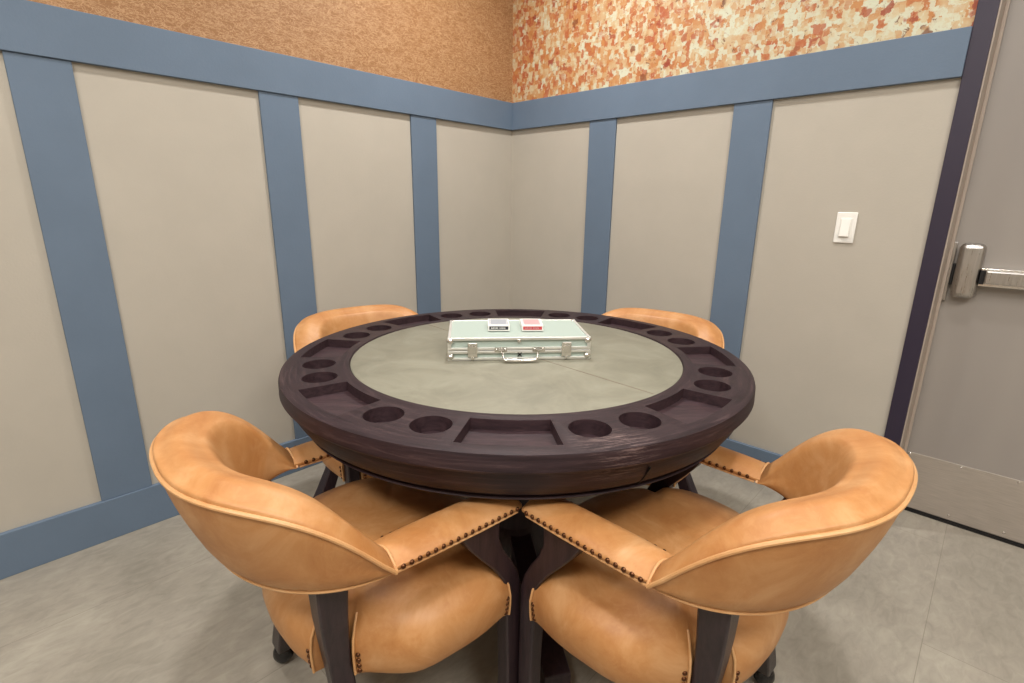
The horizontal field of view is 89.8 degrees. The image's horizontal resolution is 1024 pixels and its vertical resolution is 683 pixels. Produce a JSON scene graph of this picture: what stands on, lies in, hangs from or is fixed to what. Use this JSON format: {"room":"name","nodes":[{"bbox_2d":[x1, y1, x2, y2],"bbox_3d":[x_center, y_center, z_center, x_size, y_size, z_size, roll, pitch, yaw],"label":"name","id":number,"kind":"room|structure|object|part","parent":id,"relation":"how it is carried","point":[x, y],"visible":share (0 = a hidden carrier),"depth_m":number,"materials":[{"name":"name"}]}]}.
{"room":"games hall","nodes":[
{"label":"games hall","id":0,"kind":"room"},
{"bbox_2d":[0,0,512,532],"bbox_3d":[-1.587,-0.596,1.440,0.100,2.750,4.700,14,20,41],"label":"wall","id":1,"kind":"structure","parent":0,"point":[178,166],"depth_m":1.95,"materials":[{"name":"paint"}]},
{"bbox_2d":[2,51,151,500],"bbox_3d":[-1.399,-0.141,1.692,0.011,1.439,0.152,14,20,41],"label":"trim","id":2,"kind":"structure","parent":1,"relation":"attached to","point":[43,90],"depth_m":1.66,"materials":[{"name":"blue paint"}]},
{"bbox_2d":[0,436,321,579],"bbox_3d":[-1.559,0.669,1.738,0.018,0.153,4.500,14,20,41],"label":"baseboard","id":3,"kind":"structure","parent":1,"relation":"attached to","point":[29,546],"depth_m":1.79,"materials":[{"name":"blue paint"}]},
{"bbox_2d":[0,0,513,130],"bbox_3d":[-1.541,-0.864,1.327,0.018,0.142,4.500,14,20,41],"label":"trim","id":4,"kind":"structure","parent":1,"relation":"attached to","point":[26,27],"depth_m":1.81,"materials":[{"name":"blue paint"}]},
{"bbox_2d":[258,91,316,438],"bbox_3d":[-0.917,-0.268,2.183,0.011,1.439,0.152,14,20,41],"label":"trim","id":5,"kind":"structure","parent":1,"relation":"attached to","point":[279,113],"depth_m":2.10,"materials":[{"name":"blue paint"}]},
{"bbox_2d":[410,115,440,313],"bbox_3d":[-0.438,-0.394,2.672,0.011,1.439,0.152,14,20,41],"label":"trim","id":6,"kind":"structure","parent":1,"relation":"attached to","point":[423,133],"depth_m":2.60,"materials":[{"name":"blue paint"}]},
{"bbox_2d":[0,462,1023,682],"bbox_3d":[0.098,1.181,0.390,4.600,0.100,4.900,14,20,41],"label":"floor","id":7,"kind":"structure","parent":0,"point":[934,601],"depth_m":1.51,"materials":[{"name":"concrete"}]},
{"bbox_2d":[149,411,521,682],"bbox_3d":[-0.351,0.514,1.144,0.610,0.787,0.650,15,21,43],"label":"chair","id":8,"kind":"object","parent":7,"relation":"on","point":[374,575],"visible":0.91,"depth_m":0.94,"materials":[{"name":"leather"}]},
{"bbox_3d":[-0.480,0.271,0.950,0.274,0.221,0.559,-12,20,-40],"label":"backrest","id":9,"kind":"part","parent":8,"relation":"part of","materials":[{"name":"leather"}]},
{"bbox_3d":[-0.575,0.560,1.246,0.090,0.524,0.152,-12,20,-40],"label":"leg","id":10,"kind":"part","parent":8,"relation":"part of","materials":[{"name":"brown wood"}]},
{"bbox_3d":[-0.431,0.251,1.311,0.316,0.030,0.096,-12,20,-40],"label":"armrest","id":11,"kind":"part","parent":8,"relation":"part of","materials":[{"name":"leather"}]},
{"bbox_3d":[-0.285,0.648,0.929,0.090,0.524,0.152,-12,20,-40],"label":"leg","id":12,"kind":"part","parent":8,"relation":"part of","materials":[{"name":"brown wood"}]},
{"bbox_3d":[-0.292,0.483,1.180,0.506,0.152,0.584,-12,20,-40],"label":"seat","id":13,"kind":"part","parent":8,"relation":"part of","materials":[{"name":"leather"}]},
{"bbox_3d":[-0.123,0.345,0.974,0.316,0.030,0.096,-12,20,-40],"label":"armrest","id":14,"kind":"part","parent":8,"relation":"part of","materials":[{"name":"leather"}]},
{"bbox_3d":[-0.051,0.601,1.094,0.164,0.527,0.044,-12,20,-40],"label":"leg","id":15,"kind":"part","parent":8,"relation":"part of","materials":[{"name":"brown wood"}]},
{"bbox_2d":[293,304,417,497],"bbox_3d":[-0.457,0.300,1.933,0.610,0.787,0.650,-13,20,-42],"label":"chair","id":16,"kind":"object","parent":7,"relation":"on","point":[314,327],"visible":0.17,"depth_m":1.91,"materials":[{"name":"leather"}]},
{"bbox_3d":[-0.702,0.384,1.896,0.152,0.524,0.090,-11,19,-38],"label":"leg","id":17,"kind":"part","parent":16,"relation":"part of","materials":[{"name":"brown wood"}]},
{"bbox_3d":[-0.416,0.297,1.870,0.584,0.152,0.506,-11,19,-38],"label":"seat","id":18,"kind":"part","parent":16,"relation":"part of","materials":[{"name":"leather"}]},
{"bbox_3d":[-0.539,0.443,1.662,0.044,0.527,0.164,-11,19,-38],"label":"leg","id":19,"kind":"part","parent":16,"relation":"part of","materials":[{"name":"brown wood"}]},
{"bbox_3d":[-0.574,-0.010,1.991,0.559,0.221,0.274,-11,19,-38],"label":"backrest","id":20,"kind":"part","parent":16,"relation":"part of","materials":[{"name":"leather"}]},
{"bbox_2d":[278,309,755,682],"bbox_3d":[0.009,0.396,1.649,1.320,0.760,1.320,1,15,0],"label":"table","id":21,"kind":"object","parent":7,"relation":"on","point":[384,399],"visible":0.87,"depth_m":1.17,"materials":[{"name":"brown wood"}]},
{"bbox_3d":[0.012,0.147,1.582,1.220,0.007,1.220,1,15,0],"label":"moulding","id":22,"kind":"part","parent":21,"relation":"part of","materials":[{"name":"brown wood"}]},
{"bbox_2d":[446,319,591,362],"bbox_3d":[0.013,-0.006,1.557,0.414,0.067,0.271,-1,15,-5],"label":"case","id":23,"kind":"object","parent":21,"relation":"on","point":[467,340],"visible":1,"depth_m":1.47,"materials":[{"name":"grey metal"}]},
{"bbox_2d":[488,319,509,330],"bbox_3d":[-0.041,-0.051,1.560,0.064,0.018,0.091,0,15,-3],"label":"deck","id":24,"kind":"object","parent":23,"relation":"on","point":[493,324],"visible":1,"depth_m":1.52,"materials":[{"name":"white"}]},
{"bbox_2d":[490,319,506,324],"bbox_3d":[-0.041,-0.060,1.558,0.048,0.001,0.072,0,15,-3],"label":"print","id":25,"kind":"object","parent":24,"relation":"on","point":[492,321],"depth_m":1.56,"materials":[{"name":"grey paper"}]},
{"bbox_2d":[520,319,542,330],"bbox_3d":[0.059,-0.051,1.564,0.064,0.018,0.091,0,15,-3],"label":"deck","id":26,"kind":"object","parent":23,"relation":"on","point":[526,324],"visible":1,"depth_m":1.53,"materials":[{"name":"white"}]},
{"bbox_2d":[523,319,539,324],"bbox_3d":[0.059,-0.060,1.562,0.048,0.001,0.072,0,15,-3],"label":"print","id":27,"kind":"object","parent":26,"relation":"on","point":[525,321],"depth_m":1.56,"materials":[{"name":"pink"}]},
{"bbox_2d":[602,308,723,493],"bbox_3d":[0.436,0.316,1.913,0.610,0.787,0.650,10,18,32],"label":"chair","id":28,"kind":"object","parent":7,"relation":"on","point":[704,329],"visible":0.14,"depth_m":1.94,"materials":[{"name":"leather"}]},
{"bbox_3d":[0.544,0.005,1.982,0.559,0.221,0.274,12,19,36],"label":"backrest","id":29,"kind":"part","parent":28,"relation":"part of","materials":[{"name":"leather"}]},
{"bbox_3d":[0.671,0.401,1.892,0.152,0.524,0.090,12,19,36],"label":"leg","id":30,"kind":"part","parent":28,"relation":"part of","materials":[{"name":"brown wood"}]},
{"bbox_2d":[518,428,917,682],"bbox_3d":[0.380,0.533,1.101,0.650,0.787,0.610,13,20,39],"label":"chair","id":31,"kind":"object","parent":7,"relation":"on","point":[658,583],"visible":0.89,"depth_m":0.92,"materials":[{"name":"leather"}]},
{"bbox_3d":[0.083,0.607,1.077,0.044,0.527,0.164,-14,21,-43],"label":"leg","id":32,"kind":"part","parent":31,"relation":"part of","materials":[{"name":"brown wood"}]},
{"bbox_3d":[0.159,0.354,0.953,0.096,0.030,0.316,-14,21,-43],"label":"armrest","id":33,"kind":"part","parent":31,"relation":"part of","materials":[{"name":"leather"}]},
{"bbox_3d":[0.333,0.499,1.150,0.584,0.152,0.506,-14,21,-43],"label":"seat","id":34,"kind":"part","parent":31,"relation":"part of","materials":[{"name":"leather"}]},
{"bbox_3d":[0.432,0.521,1.413,0.044,0.527,0.164,-14,21,-43],"label":"leg","id":35,"kind":"part","parent":31,"relation":"part of","materials":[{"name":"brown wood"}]},
{"bbox_3d":[0.306,0.663,0.899,0.152,0.524,0.090,-14,21,-43],"label":"leg","id":36,"kind":"part","parent":31,"relation":"part of","materials":[{"name":"brown wood"}]},
{"bbox_3d":[0.488,0.272,1.272,0.096,0.030,0.316,-14,21,-43],"label":"armrest","id":37,"kind":"part","parent":31,"relation":"part of","materials":[{"name":"leather"}]},
{"bbox_3d":[0.617,0.586,1.199,0.152,0.524,0.090,-14,21,-43],"label":"leg","id":38,"kind":"part","parent":31,"relation":"part of","materials":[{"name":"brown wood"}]},
{"bbox_3d":[0.516,0.293,0.908,0.559,0.221,0.274,-14,21,-43],"label":"backrest","id":39,"kind":"part","parent":31,"relation":"part of","materials":[{"name":"leather"}]},
{"bbox_2d":[510,0,977,454],"bbox_3d":[1.664,-0.584,1.533,4.500,2.750,0.100,14,20,41],"label":"wall","id":40,"kind":"structure","parent":0,"point":[826,322],"depth_m":2.12,"materials":[{"name":"paint"}]},
{"bbox_2d":[581,118,616,314],"bbox_3d":[0.440,-0.392,2.703,0.155,1.439,0.011,14,20,41],"label":"trim","id":41,"kind":"structure","parent":40,"relation":"attached to","point":[602,133],"depth_m":2.63,"materials":[{"name":"blue paint"}]},
{"bbox_2d":[512,26,971,129],"bbox_3d":[0.715,-1.086,2.250,1.950,0.142,0.018,14,20,41],"label":"trim","id":42,"kind":"structure","parent":40,"relation":"attached to","point":[941,55],"depth_m":1.98,"materials":[{"name":"blue paint"}]},
{"bbox_2d":[710,100,773,438],"bbox_3d":[0.955,-0.260,2.232,0.149,1.439,0.011,14,20,41],"label":"trim","id":43,"kind":"structure","parent":40,"relation":"attached to","point":[751,121],"depth_m":2.16,"materials":[{"name":"blue paint"}]},
{"bbox_2d":[720,439,782,462],"bbox_3d":[0.697,0.446,2.661,1.950,0.153,0.018,14,20,41],"label":"baseboard","id":44,"kind":"structure","parent":40,"relation":"attached to","point":[764,455],"depth_m":2.30,"materials":[{"name":"blue paint"}]},
{"bbox_2d":[833,212,857,242],"bbox_3d":[1.238,-0.423,1.909,0.066,0.112,0.016,14,20,41],"label":"light switch","id":45,"kind":"object","parent":40,"relation":"attached to","point":[845,227],"visible":1,"depth_m":1.91,"materials":[{"name":"white plastic"}]},
{"bbox_3d":[1.239,-0.423,1.909,0.035,0.068,0.002,14,20,41],"label":"rocker frame","id":46,"kind":"part","parent":45,"relation":"part of","materials":[{"name":"white plastic"}]},
{"bbox_2d":[884,0,1023,548],"bbox_3d":[1.885,-0.272,1.518,1.022,2.160,0.294,14,20,41],"label":"door","id":47,"kind":"structure","parent":40,"relation":"in","point":[957,406],"depth_m":1.82,"materials":[{"name":"grey paint"}]},
{"bbox_3d":[1.788,-0.247,1.418,1.022,2.160,0.012,14,20,41],"label":"frame","id":48,"kind":"part","parent":47,"relation":"part of","materials":[{"name":"black paint"}]},
{"bbox_3d":[1.590,-0.256,1.868,0.015,0.210,0.013,14,20,41],"label":"strike plate","id":49,"kind":"part","parent":47,"relation":"part of","materials":[{"name":"metal"}]},
{"bbox_3d":[1.902,0.633,1.799,0.870,0.234,0.002,14,20,41],"label":"kick plate","id":50,"kind":"part","parent":47,"relation":"part of","materials":[{"name":"metal"}]},
{"bbox_3d":[1.917,-0.158,1.551,0.758,0.062,0.045,14,20,41],"label":"bar rail","id":51,"kind":"part","parent":47,"relation":"part of","materials":[{"name":"silver metal"}]}
]}

